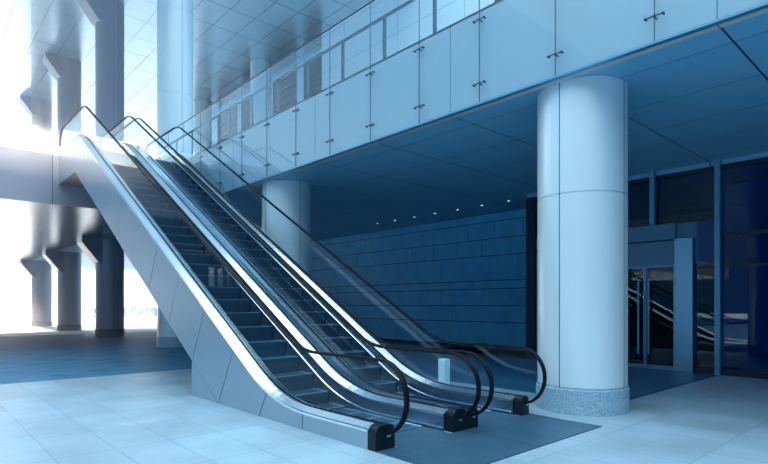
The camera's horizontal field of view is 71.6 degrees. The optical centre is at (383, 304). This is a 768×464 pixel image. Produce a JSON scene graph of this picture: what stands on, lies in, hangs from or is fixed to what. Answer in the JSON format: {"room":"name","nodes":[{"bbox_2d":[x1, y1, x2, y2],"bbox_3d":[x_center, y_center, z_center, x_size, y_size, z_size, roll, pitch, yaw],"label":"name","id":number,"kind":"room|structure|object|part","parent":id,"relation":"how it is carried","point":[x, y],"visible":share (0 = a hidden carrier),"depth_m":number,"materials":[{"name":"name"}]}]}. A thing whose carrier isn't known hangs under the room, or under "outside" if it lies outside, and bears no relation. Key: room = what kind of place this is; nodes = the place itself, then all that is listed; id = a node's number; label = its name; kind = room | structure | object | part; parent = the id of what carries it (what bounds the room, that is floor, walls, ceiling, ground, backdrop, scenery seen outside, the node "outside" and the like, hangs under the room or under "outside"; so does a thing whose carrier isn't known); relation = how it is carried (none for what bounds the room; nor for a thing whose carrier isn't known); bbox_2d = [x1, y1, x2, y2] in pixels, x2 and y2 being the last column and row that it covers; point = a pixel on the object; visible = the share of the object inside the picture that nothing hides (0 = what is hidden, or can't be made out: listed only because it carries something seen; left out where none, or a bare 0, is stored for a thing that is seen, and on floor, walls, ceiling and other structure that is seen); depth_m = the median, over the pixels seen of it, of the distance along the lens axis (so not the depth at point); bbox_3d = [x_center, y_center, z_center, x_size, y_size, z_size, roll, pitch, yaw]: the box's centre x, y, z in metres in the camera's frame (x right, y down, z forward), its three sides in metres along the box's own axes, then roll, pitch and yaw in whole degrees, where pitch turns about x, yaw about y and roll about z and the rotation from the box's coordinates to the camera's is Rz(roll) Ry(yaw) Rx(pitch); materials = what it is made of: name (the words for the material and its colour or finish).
{"room":"building lobby","nodes":[
{"label":"building lobby","id":0,"kind":"room"},
{"bbox_2d":[0,146,97,208],"bbox_3d":[-26.851,-3.840,1.047,51.650,1.520,0.050,0,0,-42],"label":"wall","id":1,"kind":"structure","parent":0,"point":[25,175],"depth_m":15.92,"materials":[{"name":"white paint"}]},
{"bbox_2d":[0,0,370,147],"bbox_3d":[-31.640,-14.700,15.507,64.000,0.600,34.500,0,0,-42],"label":"ceiling","id":2,"kind":"structure","parent":0,"point":[228,35],"depth_m":29.52,"materials":[{"name":"white"}]},
{"bbox_2d":[212,49,321,145],"bbox_3d":[-8.109,-9.490,35.186,0.300,9.780,17.000,0,0,-42],"label":"wall","id":3,"kind":"structure","parent":0,"point":[300,72],"depth_m":33.84,"materials":[{"name":"blue"}]},
{"bbox_2d":[217,103,236,143],"bbox_3d":[-11.324,-12.825,38.615,0.150,2.850,3.200,0,0,-42],"label":"window","id":4,"kind":"structure","parent":3,"relation":"in","point":[223,120],"depth_m":38.91,"materials":[{"name":"blue"}]},
{"bbox_2d":[242,95,249,130],"bbox_3d":[-8.836,-12.825,35.876,0.150,2.850,3.000,0,0,-42],"label":"window","id":5,"kind":"structure","parent":3,"relation":"in","point":[246,104],"depth_m":36.66,"materials":[{"name":"blue"}]},
{"bbox_2d":[273,68,296,114],"bbox_3d":[-6.080,-12.825,32.840,0.150,2.850,2.800,0,0,-42],"label":"window","id":6,"kind":"structure","parent":3,"relation":"in","point":[287,84],"depth_m":32.91,"materials":[{"name":"blue"}]},
{"bbox_2d":[304,51,321,98],"bbox_3d":[-3.963,-12.825,30.508,0.150,2.850,2.100,0,0,-42],"label":"window","id":7,"kind":"structure","parent":3,"relation":"in","point":[315,67],"depth_m":30.61,"materials":[{"name":"blue"}]},
{"bbox_3d":[-3.914,-12.825,30.552,0.020,2.830,2.080,0,0,-42],"label":"pane","id":8,"kind":"part","parent":7,"relation":"part of","materials":[{"name":"clear glass"}]},
{"bbox_2d":[0,12,767,269],"bbox_3d":[-20.546,-3.160,7.008,69.000,0.120,62.001,0,0,-42],"label":"ceiling","id":9,"kind":"structure","parent":0,"point":[703,98],"depth_m":11.41,"materials":[{"name":"blue paint"}]},
{"bbox_2d":[0,331,767,463],"bbox_3d":[-13.118,1.598,-0.429,60.000,0.204,45.000,0,0,-42],"label":"floor","id":10,"kind":"structure","parent":0,"point":[149,417],"depth_m":7.22,"materials":[{"name":"blue tile"}]},
{"bbox_2d":[77,0,124,336],"bbox_3d":[-13.353,-6.450,25.223,1.940,15.900,1.280,0,0,-42],"label":"column","id":11,"kind":"structure","parent":10,"relation":"on","point":[107,16],"depth_m":24.90,"materials":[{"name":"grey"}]},
{"bbox_2d":[156,0,192,347],"bbox_3d":[-7.597,-6.450,19.374,1.280,15.900,1.280,0,0,-42],"label":"column","id":12,"kind":"structure","parent":10,"relation":"on","point":[174,17],"depth_m":18.84,"materials":[{"name":"blue"}]},
{"bbox_2d":[59,106,480,451],"bbox_3d":[-4.601,-2.006,11.471,1.450,7.059,15.631,0,0,-42],"label":"escalator","id":13,"kind":"object","parent":10,"relation":"on","point":[247,352],"visible":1,"depth_m":8.85,"materials":[{"name":"silver metal"}]},
{"bbox_3d":[-8.880,-4.057,15.132,0.033,1.468,3.216,0,0,-42],"label":"panel","id":14,"kind":"part","parent":13,"relation":"part of","materials":[{"name":"blue"}]},
{"bbox_3d":[-7.603,-3.434,13.726,0.033,1.436,1.519,0,0,-42],"label":"panel","id":15,"kind":"part","parent":13,"relation":"part of","materials":[{"name":"blue"}]},
{"bbox_3d":[-6.897,-2.828,12.949,0.033,1.436,1.519,0,0,-42],"label":"panel","id":16,"kind":"part","parent":13,"relation":"part of","materials":[{"name":"blue"}]},
{"bbox_3d":[-6.191,-2.222,12.172,0.033,1.436,1.519,0,0,-42],"label":"panel","id":17,"kind":"part","parent":13,"relation":"part of","materials":[{"name":"blue"}]},
{"bbox_3d":[-6.053,-1.393,13.066,1.435,4.635,10.075,0,0,-42],"label":"underside panel","id":18,"kind":"part","parent":13,"relation":"part of","materials":[{"name":"grey metal"}]},
{"bbox_3d":[-5.486,-1.616,11.394,0.033,1.436,1.519,0,0,-42],"label":"panel","id":19,"kind":"part","parent":13,"relation":"part of","materials":[{"name":"blue"}]},
{"bbox_3d":[-4.780,-1.010,10.617,0.033,1.436,1.519,0,0,-42],"label":"panel","id":20,"kind":"part","parent":13,"relation":"part of","materials":[{"name":"blue"}]},
{"bbox_3d":[-4.074,-0.403,9.840,0.033,1.436,1.519,0,0,-42],"label":"panel","id":21,"kind":"part","parent":13,"relation":"part of","materials":[{"name":"blue"}]},
{"bbox_3d":[-3.368,0.203,9.062,0.033,1.436,1.519,0,0,-42],"label":"panel","id":22,"kind":"part","parent":13,"relation":"part of","materials":[{"name":"blue"}]},
{"bbox_3d":[-2.857,1.218,8.499,0.033,0.565,0.975,0,0,-42],"label":"foot panel","id":23,"kind":"part","parent":13,"relation":"part of","materials":[{"name":"blue"}]},
{"bbox_3d":[-2.682,0.792,8.307,0.033,1.402,1.459,0,0,-42],"label":"panel","id":24,"kind":"part","parent":13,"relation":"part of","materials":[{"name":"blue"}]},
{"bbox_3d":[-2.027,1.081,7.585,0.033,0.838,1.427,0,0,-42],"label":"panel","id":25,"kind":"part","parent":13,"relation":"part of","materials":[{"name":"blue"}]},
{"bbox_3d":[-4.187,-1.641,11.718,0.016,6.279,14.580,0,0,-42],"label":"skirt panel","id":26,"kind":"part","parent":13,"relation":"part of","materials":[{"name":"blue metal"}]},
{"bbox_3d":[-4.200,-1.590,11.706,0.017,6.125,14.580,0,0,-42],"label":"skirt trim","id":27,"kind":"part","parent":13,"relation":"part of","materials":[{"name":"silver metal"}]},
{"bbox_3d":[-1.323,1.329,6.811,0.033,0.341,1.026,0,0,-42],"label":"panel","id":28,"kind":"part","parent":13,"relation":"part of","materials":[{"name":"blue"}]},
{"bbox_3d":[-0.563,1.405,5.973,0.033,0.190,1.201,0,0,-42],"label":"panel","id":29,"kind":"part","parent":13,"relation":"part of","materials":[{"name":"blue"}]},
{"bbox_3d":[0.059,1.490,6.369,0.866,0.019,0.350,0,0,-42],"label":"comb plate","id":30,"kind":"part","parent":13,"relation":"part of","materials":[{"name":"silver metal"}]},
{"bbox_2d":[262,180,310,274],"bbox_3d":[-2.521,-0.800,13.784,1.280,4.600,1.280,0,0,-42],"label":"column","id":31,"kind":"structure","parent":10,"relation":"on","point":[292,197],"depth_m":13.25,"materials":[{"name":"blue"}]},
{"bbox_2d":[108,118,546,428],"bbox_3d":[-3.560,-2.006,12.415,1.360,7.059,15.631,0,0,-42],"label":"escalator","id":32,"kind":"object","parent":10,"relation":"on","point":[330,333],"visible":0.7,"depth_m":9.92,"materials":[{"name":"silver metal"}]},
{"bbox_3d":[-3.144,-1.641,12.666,0.016,6.279,14.580,0,0,-42],"label":"skirt panel","id":33,"kind":"part","parent":32,"relation":"part of","materials":[{"name":"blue metal"}]},
{"bbox_3d":[-3.156,-1.590,12.654,0.017,6.125,14.580,0,0,-42],"label":"skirt trim","id":34,"kind":"part","parent":32,"relation":"part of","materials":[{"name":"silver metal"}]},
{"bbox_3d":[1.103,1.490,7.316,0.866,0.019,0.350,0,0,-42],"label":"comb plate","id":35,"kind":"part","parent":32,"relation":"part of","materials":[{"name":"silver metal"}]},
{"bbox_2d":[438,358,449,383],"bbox_3d":[1.050,1.220,9.294,0.150,0.560,0.150,0,0,-42],"label":"trash bin","id":36,"kind":"object","parent":10,"relation":"on","point":[443,364],"visible":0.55,"depth_m":9.24,"materials":[{"name":"blue plastic"}]},
{"bbox_2d":[376,411,601,463],"bbox_3d":[1.160,1.496,6.146,2.820,0.008,1.440,0,0,-42],"label":"floor mat","id":37,"kind":"object","parent":10,"relation":"on","point":[498,436],"visible":0.82,"depth_m":5.90,"materials":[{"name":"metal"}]},
{"bbox_2d":[536,75,629,416],"bbox_3d":[2.888,-0.800,7.782,1.280,4.600,1.280,0,0,-42],"label":"column","id":38,"kind":"structure","parent":10,"relation":"on","point":[582,121],"depth_m":7.23,"materials":[{"name":"blue"}]},
{"bbox_2d":[674,237,697,372],"bbox_3d":[6.820,0.000,12.014,0.350,3.000,0.380,0,0,-42],"label":"pillar","id":39,"kind":"structure","parent":10,"relation":"on","point":[685,271],"depth_m":11.88,"materials":[{"name":"blue metal"}]},
{"bbox_2d":[322,0,493,89],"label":"window","id":40,"kind":"structure","parent":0,"point":[402,26],"depth_m":24.55,"materials":[{"name":"glass"}]},
{"bbox_2d":[311,208,525,351],"bbox_3d":[-3.219,-0.800,25.780,0.306,4.600,25.500,0,0,-42],"label":"stone wall","id":41,"kind":"structure","parent":0,"point":[501,267],"depth_m":19.78,"materials":[{"name":"blue stone"}]},
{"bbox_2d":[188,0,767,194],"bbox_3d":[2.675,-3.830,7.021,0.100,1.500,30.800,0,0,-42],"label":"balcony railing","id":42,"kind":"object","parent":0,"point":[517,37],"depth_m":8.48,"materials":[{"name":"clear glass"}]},
{"bbox_2d":[222,1,767,193],"bbox_3d":[2.612,-3.093,6.951,0.083,0.030,30.780,0,0,-42],"label":"trim","id":43,"kind":"structure","parent":42,"relation":"attached to","point":[764,5],"depth_m":7.23,"materials":[{"name":"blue metal"}]},
{"bbox_2d":[526,199,536,358],"bbox_3d":[4.153,-0.710,14.861,0.230,4.420,0.280,0,0,-42],"label":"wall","id":44,"kind":"structure","parent":0,"point":[531,205],"depth_m":14.76,"materials":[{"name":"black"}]},
{"bbox_2d":[536,220,713,352],"bbox_3d":[5.732,-0.180,13.174,0.200,3.360,4.300,0,0,-42],"label":"wall","id":45,"kind":"structure","parent":0,"point":[655,253],"depth_m":12.24,"materials":[{"name":"blue paint"}]},
{"bbox_2d":[536,239,673,251],"bbox_3d":[5.395,-1.480,13.375,0.030,0.040,3.550,0,0,-42],"label":"ledge","id":46,"kind":"object","parent":45,"relation":"attached to","point":[666,239],"visible":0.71,"depth_m":12.43,"materials":[{"name":"blue"}]},
{"bbox_2d":[628,266,644,367],"bbox_3d":[5.918,0.285,12.790,0.141,2.410,0.650,0,0,-42],"label":"door","id":47,"kind":"structure","parent":45,"relation":"in","point":[636,267],"depth_m":12.58,"materials":[{"name":"blue metal"}]},
{"bbox_3d":[6.041,0.300,12.617,0.091,1.700,0.042,0,0,-42],"label":"handle","id":48,"kind":"part","parent":47,"relation":"part of","materials":[{"name":"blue metal"}]},
{"bbox_2d":[649,171,655,224],"bbox_3d":[6.245,-2.480,12.357,0.140,1.240,0.100,0,0,-42],"label":"trim","id":49,"kind":"structure","parent":45,"relation":"attached to","point":[652,174],"depth_m":12.31,"materials":[{"name":"blue metal"}]},
{"bbox_2d":[645,265,673,370],"bbox_3d":[6.362,0.285,12.301,0.141,2.410,0.650,0,0,-42],"label":"door","id":50,"kind":"structure","parent":45,"relation":"in","point":[647,287],"depth_m":12.43,"materials":[{"name":"blue metal"}]},
{"bbox_3d":[6.196,0.300,12.447,0.091,1.700,0.042,0,0,-42],"label":"handle","id":51,"kind":"part","parent":50,"relation":"part of","materials":[{"name":"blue metal"}]},
{"bbox_2d":[696,229,767,378],"bbox_3d":[11.628,-0.015,6.547,0.080,3.030,14.060,0,0,-42],"label":"trim","id":52,"kind":"structure","parent":45,"relation":"attached to","point":[760,375],"depth_m":11.12,"materials":[{"name":"blue"}]},
{"bbox_2d":[527,157,767,199],"bbox_3d":[10.231,-2.960,8.175,0.180,0.080,18.350,0,0,-42],"label":"wall entrance header","id":53,"kind":"structure","parent":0,"point":[764,159],"depth_m":11.72,"materials":[{"name":"blue"}]},
{"bbox_2d":[714,159,721,375],"bbox_3d":[7.139,-0.800,11.372,0.140,4.600,0.100,0,0,-42],"label":"trim","id":54,"kind":"structure","parent":53,"relation":"attached to","point":[718,162],"depth_m":11.33,"materials":[{"name":"blue metal"}]},
{"bbox_2d":[527,152,767,197],"bbox_3d":[10.231,-3.050,8.175,0.140,0.100,18.350,0,0,-42],"label":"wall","id":55,"kind":"structure","parent":0,"point":[760,155],"depth_m":11.74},
{"bbox_2d":[628,212,713,349],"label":"glass door","id":56,"kind":"structure","parent":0,"point":[660,280],"depth_m":18.82,"materials":[{"name":"blue"}]},
{"bbox_2d":[722,178,767,367],"bbox_3d":[9.008,-0.750,12.839,0.200,4.500,1.700,0,0,-42],"label":"window","id":57,"kind":"structure","parent":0,"point":[744,204],"depth_m":12.95,"materials":[{"name":"blue glass"}]},
{"bbox_3d":[-20.546,-3.920,7.008,69.000,1.360,62.000,0,0,-42],"label":"floor","id":58,"kind":"structure","parent":0,"visible":0},
{"bbox_2d":[193,99,211,155],"bbox_3d":[-12.900,-9.500,37.859,1.244,9.800,1.244,0,0,-42],"label":"column","id":59,"kind":"structure","parent":58,"relation":"on","point":[199,105],"depth_m":37.33,"materials":[{"name":"blue"}]},
{"bbox_2d":[250,59,271,126],"bbox_3d":[-7.320,-9.500,31.714,1.244,9.800,1.244,0,0,-42],"label":"column","id":60,"kind":"structure","parent":58,"relation":"on","point":[257,66],"depth_m":31.15,"materials":[{"name":"blue"}]},
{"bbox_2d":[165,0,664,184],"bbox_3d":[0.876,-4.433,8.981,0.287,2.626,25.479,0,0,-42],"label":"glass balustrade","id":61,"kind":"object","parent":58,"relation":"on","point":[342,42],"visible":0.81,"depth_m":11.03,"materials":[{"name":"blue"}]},
{"bbox_3d":[-6.028,-5.035,16.739,0.040,0.870,0.060,0,0,-42],"label":"post","id":62,"kind":"part","parent":61,"relation":"part of","materials":[{"name":"blue"}]},
{"bbox_3d":[-5.166,-5.035,15.790,0.040,0.870,0.060,0,0,-42],"label":"post","id":63,"kind":"part","parent":61,"relation":"part of","materials":[{"name":"blue"}]},
{"bbox_3d":[-4.303,-5.035,14.840,0.040,0.870,0.060,0,0,-42],"label":"post","id":64,"kind":"part","parent":61,"relation":"part of","materials":[{"name":"blue"}]},
{"bbox_3d":[-3.441,-5.035,13.890,0.040,0.870,0.060,0,0,-42],"label":"post","id":65,"kind":"part","parent":61,"relation":"part of","materials":[{"name":"blue"}]},
{"bbox_3d":[-2.578,-5.035,12.940,0.040,0.870,0.060,0,0,-42],"label":"post","id":66,"kind":"part","parent":61,"relation":"part of","materials":[{"name":"blue"}]},
{"bbox_3d":[0.893,-5.480,9.132,0.059,0.059,25.279,0,0,-42],"label":"handrail","id":67,"kind":"part","parent":61,"relation":"part of","materials":[{"name":"blue"}]},
{"bbox_3d":[-1.716,-5.035,11.990,0.040,0.870,0.060,0,0,-42],"label":"post","id":68,"kind":"part","parent":61,"relation":"part of","materials":[{"name":"blue"}]},
{"bbox_3d":[-0.853,-5.035,11.040,0.040,0.870,0.060,0,0,-42],"label":"post","id":69,"kind":"part","parent":61,"relation":"part of","materials":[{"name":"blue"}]},
{"bbox_3d":[0.009,-5.035,10.090,0.040,0.870,0.060,0,0,-42],"label":"post","id":70,"kind":"part","parent":61,"relation":"part of","materials":[{"name":"blue"}]},
{"bbox_3d":[0.872,-5.035,9.140,0.040,0.870,0.060,0,0,-42],"label":"post","id":71,"kind":"part","parent":61,"relation":"part of","materials":[{"name":"blue"}]},
{"label":"outside","id":72,"kind":"structure","parent":0,"visible":0},
{"bbox_2d":[0,310,156,336],"bbox_3d":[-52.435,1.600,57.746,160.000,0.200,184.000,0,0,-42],"label":"trees","id":73,"kind":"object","parent":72,"point":[10,325],"depth_m":38.93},
{"bbox_2d":[19,96,51,325],"bbox_3d":[-24.546,-6.450,37.550,1.940,15.900,1.280,0,0,-42],"label":"column","id":74,"kind":"structure","parent":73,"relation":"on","point":[39,110],"depth_m":37.24,"materials":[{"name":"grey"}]},
{"bbox_2d":[42,53,81,330],"bbox_3d":[-18.899,-6.450,31.331,1.940,15.900,1.280,0,0,-42],"label":"column","id":75,"kind":"structure","parent":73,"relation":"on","point":[66,71],"depth_m":31.02,"materials":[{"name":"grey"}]},
{"bbox_2d":[84,305,92,314],"bbox_3d":[-41.212,0.742,73.912,0.959,1.520,1.274,0,0,4],"label":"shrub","id":76,"kind":"object","parent":73,"relation":"on","point":[87,309],"visible":1,"depth_m":73.56,"materials":[{"name":"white plant"}]},
{"bbox_2d":[124,307,128,317],"bbox_3d":[-29.177,0.870,59.918,0.797,1.264,1.060,0,0,-8],"label":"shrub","id":77,"kind":"object","parent":73,"relation":"on","point":[126,311],"visible":0.68,"depth_m":59.65,"materials":[{"name":"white plant"}]},
{"bbox_2d":[129,306,137,314],"bbox_3d":[-34.843,0.794,73.913,1.188,1.418,0.894,0,0,7],"label":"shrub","id":78,"kind":"object","parent":73,"relation":"on","point":[133,309],"visible":0.95,"depth_m":73.68,"materials":[{"name":"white plant"}]},
{"bbox_2d":[136,309,144,317],"bbox_3d":[-27.396,0.972,60.003,0.668,1.059,0.888,0,0,23],"label":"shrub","id":79,"kind":"object","parent":73,"relation":"on","point":[142,312],"visible":0.99,"depth_m":59.76,"materials":[{"name":"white plant"}]},
{"bbox_2d":[144,307,149,314],"bbox_3d":[-32.823,0.896,74.037,1.017,1.213,0.765,0,0,38],"label":"shrub","id":80,"kind":"object","parent":73,"relation":"on","point":[147,309],"visible":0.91,"depth_m":73.83,"materials":[{"name":"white plant"}]},
{"bbox_2d":[150,306,156,317],"bbox_3d":[-25.833,0.819,59.982,1.146,1.367,0.862,0,0,-36],"label":"shrub","id":81,"kind":"object","parent":73,"relation":"on","point":[153,310],"visible":0.69,"depth_m":59.63,"materials":[{"name":"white plant"}]}
]}

